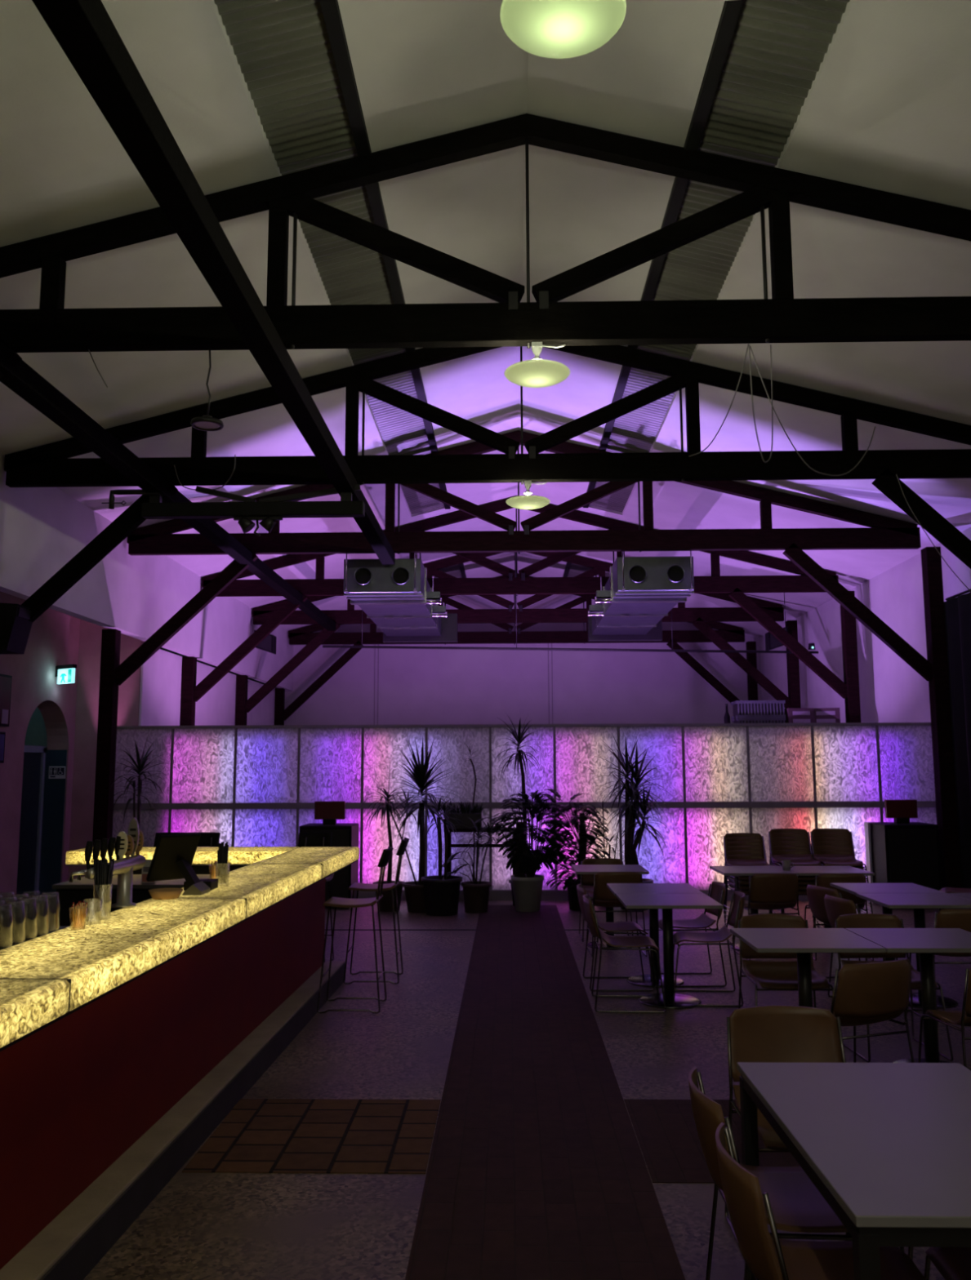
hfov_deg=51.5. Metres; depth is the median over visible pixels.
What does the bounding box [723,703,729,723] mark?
bottle
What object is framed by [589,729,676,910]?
dracaena
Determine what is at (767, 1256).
chair
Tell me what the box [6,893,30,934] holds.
beer glass
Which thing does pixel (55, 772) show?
sign
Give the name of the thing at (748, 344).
cable
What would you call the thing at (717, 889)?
chair
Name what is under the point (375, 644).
trim
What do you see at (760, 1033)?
chair
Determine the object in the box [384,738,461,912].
potted plant
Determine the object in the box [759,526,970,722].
wall
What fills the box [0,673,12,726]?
poster
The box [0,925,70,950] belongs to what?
countertop
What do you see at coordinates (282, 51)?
window
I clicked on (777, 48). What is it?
window
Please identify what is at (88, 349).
cable
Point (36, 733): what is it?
wall
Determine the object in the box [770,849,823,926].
chair
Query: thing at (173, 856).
touchscreen
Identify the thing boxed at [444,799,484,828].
planter box
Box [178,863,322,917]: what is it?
countertop
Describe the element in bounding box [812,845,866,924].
chair
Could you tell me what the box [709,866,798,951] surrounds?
pedestal table
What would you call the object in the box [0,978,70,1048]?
countertop
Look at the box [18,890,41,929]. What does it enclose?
beer glass
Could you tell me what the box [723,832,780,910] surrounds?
chair
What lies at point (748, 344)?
hanging cable
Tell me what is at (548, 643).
trim
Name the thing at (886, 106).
ceiling
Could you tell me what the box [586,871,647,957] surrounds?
chair
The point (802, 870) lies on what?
pedestal table
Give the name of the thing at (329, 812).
display screen
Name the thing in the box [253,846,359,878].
countertop
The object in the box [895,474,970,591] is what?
cable
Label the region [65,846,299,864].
countertop
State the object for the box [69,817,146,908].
tap
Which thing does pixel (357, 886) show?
bar stool
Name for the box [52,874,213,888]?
countertop
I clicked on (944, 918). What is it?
chair
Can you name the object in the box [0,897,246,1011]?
countertop
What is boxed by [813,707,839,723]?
carton
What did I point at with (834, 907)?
chair
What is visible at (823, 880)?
chair
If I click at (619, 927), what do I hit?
chair
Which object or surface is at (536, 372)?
pendant lamp
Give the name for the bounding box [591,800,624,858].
young plant
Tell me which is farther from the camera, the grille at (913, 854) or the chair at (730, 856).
the grille at (913, 854)
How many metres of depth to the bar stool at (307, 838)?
9.15 m
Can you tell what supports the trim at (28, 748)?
attached to the wall at (53, 641)
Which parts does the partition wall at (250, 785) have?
panel, panel, panel, panel, panel, panel, panel, panel, panel, panel, panel, panel, panel, panel, rail, rail, panel, panel, panel, panel, panel, panel, panel, panel, panel, panel, panel, panel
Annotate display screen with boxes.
[314,800,345,824]
[884,800,917,823]
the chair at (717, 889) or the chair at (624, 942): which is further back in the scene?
the chair at (717, 889)
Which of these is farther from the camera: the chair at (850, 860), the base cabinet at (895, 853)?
the base cabinet at (895, 853)
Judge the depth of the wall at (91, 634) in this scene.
14.20 m
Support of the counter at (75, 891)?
on the floor
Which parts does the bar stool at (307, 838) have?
post, sled leg, seat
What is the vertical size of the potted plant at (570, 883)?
1.469 m
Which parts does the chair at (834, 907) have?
backrest, frame, frame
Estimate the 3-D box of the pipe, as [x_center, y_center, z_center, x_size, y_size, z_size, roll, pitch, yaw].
[-3.370,-1.340,9.575,0.550,0.186,0.052,0,-7,1]
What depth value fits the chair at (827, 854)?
10.30 m
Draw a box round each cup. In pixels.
[69,901,88,929]
[208,860,217,879]
[781,860,793,870]
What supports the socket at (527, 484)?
attached to the pendant lamp at (520, 502)
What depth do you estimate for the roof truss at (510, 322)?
6.61 m
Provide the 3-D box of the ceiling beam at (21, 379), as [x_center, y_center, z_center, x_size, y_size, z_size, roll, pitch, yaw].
[-3.068,-1.072,12.710,0.150,0.150,13.000,0,-7,1]
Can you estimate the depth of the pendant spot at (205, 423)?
6.57 m
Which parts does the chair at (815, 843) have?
backrest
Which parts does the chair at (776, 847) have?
backrest, seat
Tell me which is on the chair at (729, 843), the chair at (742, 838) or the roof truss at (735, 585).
the chair at (742, 838)
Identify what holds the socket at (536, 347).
attached to the pendant lamp at (536, 372)
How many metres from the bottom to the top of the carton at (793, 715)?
0.410 m
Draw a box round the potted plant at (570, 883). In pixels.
[539,787,610,911]
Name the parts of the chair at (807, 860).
frame, backrest, seat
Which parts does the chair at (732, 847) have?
frame, seat, backrest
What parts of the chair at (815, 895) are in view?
backrest, seat, frame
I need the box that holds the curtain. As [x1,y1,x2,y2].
[943,588,970,888]
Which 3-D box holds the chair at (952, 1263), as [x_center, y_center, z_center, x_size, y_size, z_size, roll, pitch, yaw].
[1.410,1.637,2.472,0.560,0.765,0.503,0,-7,1]
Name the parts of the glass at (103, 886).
glass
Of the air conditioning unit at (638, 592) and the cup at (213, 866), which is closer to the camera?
the cup at (213, 866)
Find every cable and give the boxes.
[88,349,107,387]
[173,454,235,490]
[688,343,748,457]
[748,344,772,462]
[749,346,875,475]
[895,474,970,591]
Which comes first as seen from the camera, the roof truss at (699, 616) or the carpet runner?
the carpet runner
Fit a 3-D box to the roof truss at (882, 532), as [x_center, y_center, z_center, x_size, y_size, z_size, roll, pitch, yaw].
[0.434,0.286,12.732,10.620,6.040,0.180,0,-7,1]
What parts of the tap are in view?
spout, spout, tap handle, tap handle, tap handle, tap handle, tap handle, badge handle, badge handle, badge handle, badge handle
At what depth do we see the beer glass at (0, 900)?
3.88 m
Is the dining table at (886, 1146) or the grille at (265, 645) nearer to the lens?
the dining table at (886, 1146)
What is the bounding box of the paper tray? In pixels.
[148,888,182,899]
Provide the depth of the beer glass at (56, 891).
4.12 m
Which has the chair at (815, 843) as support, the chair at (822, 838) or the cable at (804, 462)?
the chair at (822, 838)
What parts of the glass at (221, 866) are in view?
glass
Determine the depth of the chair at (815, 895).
7.97 m
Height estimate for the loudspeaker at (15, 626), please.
0.465 m
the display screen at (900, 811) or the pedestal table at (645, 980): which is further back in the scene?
the display screen at (900, 811)
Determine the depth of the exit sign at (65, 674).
13.47 m
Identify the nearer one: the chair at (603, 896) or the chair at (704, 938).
the chair at (704, 938)
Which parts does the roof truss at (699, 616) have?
post, short post, queen post, tension rod, queen post, short post, post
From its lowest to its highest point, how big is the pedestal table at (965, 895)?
0.732 m
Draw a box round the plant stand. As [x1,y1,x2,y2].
[443,827,515,906]
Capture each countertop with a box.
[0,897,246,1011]
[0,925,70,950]
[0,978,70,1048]
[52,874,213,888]
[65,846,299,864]
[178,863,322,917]
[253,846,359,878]
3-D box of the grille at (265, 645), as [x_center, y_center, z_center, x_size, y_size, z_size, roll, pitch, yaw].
[-4.176,0.024,18.956,0.300,0.380,0.006,0,-7,1]
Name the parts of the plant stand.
leg, leg, leg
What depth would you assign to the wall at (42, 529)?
13.79 m
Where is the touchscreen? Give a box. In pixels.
[146,832,210,895]
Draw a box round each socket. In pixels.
[524,480,531,489]
[531,342,542,355]
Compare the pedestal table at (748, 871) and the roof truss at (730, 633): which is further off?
the roof truss at (730, 633)
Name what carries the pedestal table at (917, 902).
on the floor
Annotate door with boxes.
[16,751,41,898]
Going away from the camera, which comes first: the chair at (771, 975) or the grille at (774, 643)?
the chair at (771, 975)
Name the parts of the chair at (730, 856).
frame, seat, backrest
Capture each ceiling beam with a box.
[0,341,335,630]
[31,0,395,564]
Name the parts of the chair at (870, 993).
frame, seat, backrest, frame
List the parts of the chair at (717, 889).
frame, seat, backrest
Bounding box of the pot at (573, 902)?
[564,879,593,911]
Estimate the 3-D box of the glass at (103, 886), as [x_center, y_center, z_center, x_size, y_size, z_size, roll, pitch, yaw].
[-1.680,1.091,4.430,0.082,0.265,0.085,0,-7,1]
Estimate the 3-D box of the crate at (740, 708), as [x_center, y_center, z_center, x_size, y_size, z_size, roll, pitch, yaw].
[4.294,1.100,15.893,0.750,0.265,0.430,0,-7,1]
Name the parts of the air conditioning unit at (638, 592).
hanging rod, hanging rod, frame, casing, hanging rod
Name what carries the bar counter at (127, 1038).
on the floor
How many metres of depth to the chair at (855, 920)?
6.38 m
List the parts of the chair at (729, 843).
frame, seat, backrest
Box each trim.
[24,745,47,895]
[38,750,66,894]
[324,928,729,930]
[373,644,378,724]
[547,643,552,724]
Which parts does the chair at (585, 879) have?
frame, seat, backrest, frame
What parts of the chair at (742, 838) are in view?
frame, backrest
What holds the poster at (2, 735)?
attached to the wall at (53, 641)
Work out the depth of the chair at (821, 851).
10.88 m
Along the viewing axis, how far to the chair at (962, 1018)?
4.93 m
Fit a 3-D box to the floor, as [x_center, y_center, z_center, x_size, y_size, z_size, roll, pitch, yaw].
[-0.775,2.983,9.218,15.200,0.212,27.600,0,-7,1]
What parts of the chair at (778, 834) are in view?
seat, backrest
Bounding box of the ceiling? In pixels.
[0,0,970,636]
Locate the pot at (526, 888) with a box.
[510,874,543,911]
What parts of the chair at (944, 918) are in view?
frame, seat, backrest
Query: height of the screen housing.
0.380 m
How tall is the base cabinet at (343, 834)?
1.000 m
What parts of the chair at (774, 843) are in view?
backrest, seat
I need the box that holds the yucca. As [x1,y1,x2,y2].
[494,715,547,899]
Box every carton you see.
[783,707,813,723]
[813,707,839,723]
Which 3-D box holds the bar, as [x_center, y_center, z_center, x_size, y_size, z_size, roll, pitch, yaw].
[1.473,-0.912,17.979,8.751,2.378,0.044,0,-7,1]
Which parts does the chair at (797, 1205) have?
backrest, seat, frame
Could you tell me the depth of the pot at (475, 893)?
11.91 m
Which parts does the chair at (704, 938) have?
seat, backrest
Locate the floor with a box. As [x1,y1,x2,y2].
[0,894,970,1279]
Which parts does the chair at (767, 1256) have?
frame, backrest, frame, seat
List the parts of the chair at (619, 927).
backrest, frame, seat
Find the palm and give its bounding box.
[441,817,509,913]
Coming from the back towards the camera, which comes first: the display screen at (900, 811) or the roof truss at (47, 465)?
the display screen at (900, 811)
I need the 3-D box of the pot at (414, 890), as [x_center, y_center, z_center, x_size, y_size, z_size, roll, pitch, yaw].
[-0.770,3.089,12.108,0.470,0.330,0.470,0,-7,1]
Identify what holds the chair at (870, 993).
on the floor
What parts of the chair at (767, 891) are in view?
frame, seat, backrest, frame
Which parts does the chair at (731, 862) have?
frame, backrest, seat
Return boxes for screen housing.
[142,484,364,519]
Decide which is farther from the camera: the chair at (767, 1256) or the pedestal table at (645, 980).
the pedestal table at (645, 980)
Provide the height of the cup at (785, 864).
0.090 m
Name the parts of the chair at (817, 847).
backrest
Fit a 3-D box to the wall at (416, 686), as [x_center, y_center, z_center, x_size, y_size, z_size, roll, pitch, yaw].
[0.025,1.462,23.005,13.400,6.300,0.200,0,-7,1]
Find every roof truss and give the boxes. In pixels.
[0,113,970,378]
[4,345,970,622]
[91,430,960,893]
[180,497,860,725]
[235,551,799,725]
[274,573,757,724]
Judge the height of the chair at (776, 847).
0.765 m
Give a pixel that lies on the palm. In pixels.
(475, 893)
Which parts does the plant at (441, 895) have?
pot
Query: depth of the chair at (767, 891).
8.95 m
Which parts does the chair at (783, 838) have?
frame, backrest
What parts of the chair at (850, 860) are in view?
backrest, seat, frame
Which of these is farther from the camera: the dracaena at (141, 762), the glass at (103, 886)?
the dracaena at (141, 762)
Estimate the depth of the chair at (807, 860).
10.81 m
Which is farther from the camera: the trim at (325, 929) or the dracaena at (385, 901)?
the dracaena at (385, 901)
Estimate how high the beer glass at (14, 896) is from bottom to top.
0.155 m
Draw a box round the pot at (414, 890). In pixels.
[401,880,426,912]
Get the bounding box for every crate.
[730,700,785,719]
[730,717,785,723]
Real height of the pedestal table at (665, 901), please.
0.732 m
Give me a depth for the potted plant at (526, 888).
12.05 m
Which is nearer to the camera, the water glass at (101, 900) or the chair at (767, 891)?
the water glass at (101, 900)
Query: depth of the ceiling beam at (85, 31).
4.69 m
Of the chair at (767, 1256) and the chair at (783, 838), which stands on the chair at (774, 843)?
the chair at (783, 838)
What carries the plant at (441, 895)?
on the floor
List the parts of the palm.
stem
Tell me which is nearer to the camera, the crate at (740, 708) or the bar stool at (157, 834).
the bar stool at (157, 834)
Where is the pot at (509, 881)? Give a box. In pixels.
[508,879,512,899]
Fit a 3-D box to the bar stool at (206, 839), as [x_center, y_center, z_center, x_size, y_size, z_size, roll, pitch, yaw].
[-2.577,2.290,8.924,0.383,1.125,0.502,0,-7,1]
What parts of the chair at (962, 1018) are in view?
seat, backrest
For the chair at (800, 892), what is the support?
on the floor
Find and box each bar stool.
[153,832,187,847]
[187,832,220,846]
[297,831,333,962]
[316,846,393,1013]
[343,837,408,984]
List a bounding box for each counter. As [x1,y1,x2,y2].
[0,846,359,1279]
[52,874,213,925]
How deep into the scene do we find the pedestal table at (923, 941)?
5.68 m
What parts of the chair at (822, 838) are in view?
backrest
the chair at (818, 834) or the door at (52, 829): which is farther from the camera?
the door at (52, 829)
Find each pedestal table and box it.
[571,864,648,950]
[606,883,702,987]
[615,893,723,1008]
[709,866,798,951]
[729,928,884,1007]
[780,866,874,928]
[829,882,946,960]
[844,928,970,1070]
[855,893,970,1008]
[946,893,970,900]
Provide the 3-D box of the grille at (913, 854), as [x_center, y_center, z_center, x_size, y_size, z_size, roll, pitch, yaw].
[5.176,2.726,12.184,0.580,0.870,0.008,0,-7,1]
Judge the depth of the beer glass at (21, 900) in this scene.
3.85 m
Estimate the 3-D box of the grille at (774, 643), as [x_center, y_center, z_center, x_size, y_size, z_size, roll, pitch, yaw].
[5.451,-0.035,18.740,0.300,0.380,0.006,0,-7,1]
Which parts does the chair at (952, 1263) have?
frame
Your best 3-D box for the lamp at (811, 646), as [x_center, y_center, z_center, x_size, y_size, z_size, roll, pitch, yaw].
[5.740,0.115,17.748,0.120,0.110,0.120,0,-7,1]
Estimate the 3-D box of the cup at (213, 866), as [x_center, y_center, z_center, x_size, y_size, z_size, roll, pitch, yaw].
[-1.598,1.363,5.964,0.074,0.110,0.074,0,-7,1]
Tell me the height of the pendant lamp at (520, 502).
0.262 m
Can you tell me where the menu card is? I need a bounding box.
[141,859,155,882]
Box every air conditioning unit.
[343,553,457,642]
[587,551,693,641]
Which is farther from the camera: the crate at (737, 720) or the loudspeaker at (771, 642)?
the loudspeaker at (771, 642)
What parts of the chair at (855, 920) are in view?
frame, backrest, seat, frame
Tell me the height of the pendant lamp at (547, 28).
0.262 m
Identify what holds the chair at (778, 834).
on the chair at (783, 838)
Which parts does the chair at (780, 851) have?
backrest, seat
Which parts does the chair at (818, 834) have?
backrest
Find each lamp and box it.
[499,0,626,58]
[504,342,569,387]
[505,480,550,509]
[808,643,814,649]
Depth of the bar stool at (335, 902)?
7.24 m
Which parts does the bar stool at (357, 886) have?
sled leg, seat, sled leg, post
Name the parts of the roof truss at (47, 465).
short post, queen post, tension rod, tension rod, tension rod, queen post, short post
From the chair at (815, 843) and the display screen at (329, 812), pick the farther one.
the display screen at (329, 812)
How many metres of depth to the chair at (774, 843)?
10.90 m
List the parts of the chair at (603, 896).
frame, seat, backrest, frame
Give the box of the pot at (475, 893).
[460,880,491,913]
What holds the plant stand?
on the floor
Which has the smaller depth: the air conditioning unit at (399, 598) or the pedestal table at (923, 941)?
the pedestal table at (923, 941)
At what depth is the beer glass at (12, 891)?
4.13 m
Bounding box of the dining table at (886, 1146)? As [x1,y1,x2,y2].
[736,1062,970,1279]
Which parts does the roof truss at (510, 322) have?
short post, queen post, tension rod, tension rod, tension rod, queen post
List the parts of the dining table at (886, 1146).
leg, leg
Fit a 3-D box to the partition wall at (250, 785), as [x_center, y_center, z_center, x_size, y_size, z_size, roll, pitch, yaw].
[0.490,2.243,13.200,11.032,2.275,0.090,0,-7,1]
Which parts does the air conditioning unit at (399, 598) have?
hanging rod, casing, hanging rod, frame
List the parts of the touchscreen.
stand arm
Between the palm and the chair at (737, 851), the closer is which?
the chair at (737, 851)
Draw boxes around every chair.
[576,884,653,991]
[578,857,632,942]
[582,893,666,1013]
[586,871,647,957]
[657,881,726,986]
[672,891,744,1007]
[688,1066,897,1279]
[715,1122,925,1279]
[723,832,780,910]
[723,836,778,913]
[723,841,768,916]
[723,845,765,919]
[724,849,764,928]
[724,854,782,930]
[724,1005,904,1253]
[733,873,799,960]
[737,914,835,1008]
[768,828,823,866]
[768,832,812,911]
[768,836,817,913]
[769,841,815,881]
[769,845,814,913]
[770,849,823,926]
[770,853,819,928]
[804,873,873,960]
[805,884,897,978]
[809,828,870,906]
[810,832,871,911]
[811,836,867,913]
[811,841,868,914]
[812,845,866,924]
[812,849,871,928]
[823,894,921,1011]
[826,853,872,913]
[827,959,914,1062]
[834,913,952,1062]
[906,909,970,1017]
[917,968,970,1067]
[924,1246,970,1279]
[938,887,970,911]
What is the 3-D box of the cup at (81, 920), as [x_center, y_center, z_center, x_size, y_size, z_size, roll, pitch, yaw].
[-1.675,1.133,4.150,0.074,0.110,0.074,0,-7,1]
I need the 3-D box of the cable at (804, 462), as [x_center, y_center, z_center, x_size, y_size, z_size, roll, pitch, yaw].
[2.144,-1.504,6.594,0.797,0.890,0.008,0,-7,1]
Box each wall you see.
[0,453,293,725]
[0,591,80,912]
[24,706,47,746]
[67,619,144,880]
[112,722,936,900]
[196,594,761,724]
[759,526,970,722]
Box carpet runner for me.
[404,905,684,1279]
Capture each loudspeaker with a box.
[0,602,32,654]
[253,630,276,654]
[764,626,789,650]
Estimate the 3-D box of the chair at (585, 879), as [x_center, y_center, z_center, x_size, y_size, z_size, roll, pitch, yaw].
[1.205,2.619,10.190,0.503,0.765,0.560,0,-7,1]
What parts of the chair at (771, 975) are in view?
frame, backrest, seat, frame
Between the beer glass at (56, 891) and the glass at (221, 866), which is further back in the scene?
the glass at (221, 866)
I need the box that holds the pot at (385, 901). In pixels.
[373,880,404,911]
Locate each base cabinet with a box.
[298,823,358,908]
[863,822,941,903]
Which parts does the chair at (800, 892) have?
seat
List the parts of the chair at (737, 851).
frame, seat, backrest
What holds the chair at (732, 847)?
on the chair at (737, 851)
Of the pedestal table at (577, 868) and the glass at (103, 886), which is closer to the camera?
the glass at (103, 886)
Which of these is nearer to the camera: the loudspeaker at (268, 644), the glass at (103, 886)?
the glass at (103, 886)
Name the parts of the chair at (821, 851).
backrest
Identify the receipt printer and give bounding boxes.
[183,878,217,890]
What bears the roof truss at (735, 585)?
on the floor
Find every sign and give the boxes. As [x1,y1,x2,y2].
[48,766,66,778]
[55,664,76,684]
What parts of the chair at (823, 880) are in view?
frame, seat, backrest, frame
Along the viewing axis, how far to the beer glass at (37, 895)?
4.03 m
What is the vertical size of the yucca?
2.408 m
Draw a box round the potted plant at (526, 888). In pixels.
[474,790,575,911]
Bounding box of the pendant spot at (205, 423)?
[190,346,223,431]
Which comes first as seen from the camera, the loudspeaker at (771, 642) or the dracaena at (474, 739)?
the dracaena at (474, 739)
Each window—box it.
[213,0,450,514]
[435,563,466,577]
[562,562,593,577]
[582,0,849,512]
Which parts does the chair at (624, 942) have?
backrest, frame, seat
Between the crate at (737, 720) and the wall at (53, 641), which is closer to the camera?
the wall at (53, 641)
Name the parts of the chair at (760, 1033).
frame, seat, backrest, frame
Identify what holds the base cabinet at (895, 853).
on the floor
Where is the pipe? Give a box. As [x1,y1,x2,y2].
[101,488,159,509]
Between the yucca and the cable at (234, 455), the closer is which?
the cable at (234, 455)
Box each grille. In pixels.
[256,635,271,651]
[301,830,348,902]
[769,627,786,648]
[887,828,938,890]
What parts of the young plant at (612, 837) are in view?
stem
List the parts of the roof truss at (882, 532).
post, short post, queen post, tension rod, tension rod, tension rod, queen post, short post, post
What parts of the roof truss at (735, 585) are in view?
post, short post, queen post, tension rod, queen post, short post, post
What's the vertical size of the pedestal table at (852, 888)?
0.732 m
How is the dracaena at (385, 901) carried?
on the floor
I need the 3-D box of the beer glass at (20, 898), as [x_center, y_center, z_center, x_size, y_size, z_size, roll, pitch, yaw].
[-1.791,1.088,3.934,0.084,0.155,0.084,0,-7,1]
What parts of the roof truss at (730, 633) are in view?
post, short post, tension rod, queen post, post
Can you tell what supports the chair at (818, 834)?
on the chair at (822, 838)
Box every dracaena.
[111,735,174,829]
[356,760,429,911]
[462,738,482,880]
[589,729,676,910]
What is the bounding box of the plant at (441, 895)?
[416,791,463,915]
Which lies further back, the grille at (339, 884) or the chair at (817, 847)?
the grille at (339, 884)
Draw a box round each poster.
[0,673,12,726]
[0,731,5,763]
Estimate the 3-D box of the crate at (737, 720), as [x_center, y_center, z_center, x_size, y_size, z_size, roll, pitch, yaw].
[4.295,1.364,15.860,0.750,0.265,0.430,0,-7,1]
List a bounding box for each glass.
[0,891,16,930]
[0,896,18,937]
[0,899,6,941]
[0,900,26,944]
[0,903,13,946]
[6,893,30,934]
[13,897,38,937]
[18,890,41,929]
[26,894,49,933]
[37,891,60,927]
[83,897,102,924]
[93,857,114,919]
[215,841,230,885]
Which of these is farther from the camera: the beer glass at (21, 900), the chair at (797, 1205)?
the beer glass at (21, 900)
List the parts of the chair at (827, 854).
frame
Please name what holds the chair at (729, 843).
on the chair at (732, 847)
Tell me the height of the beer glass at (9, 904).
0.155 m
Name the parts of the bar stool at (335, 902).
sled leg, seat, sled leg, post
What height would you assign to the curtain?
3.768 m

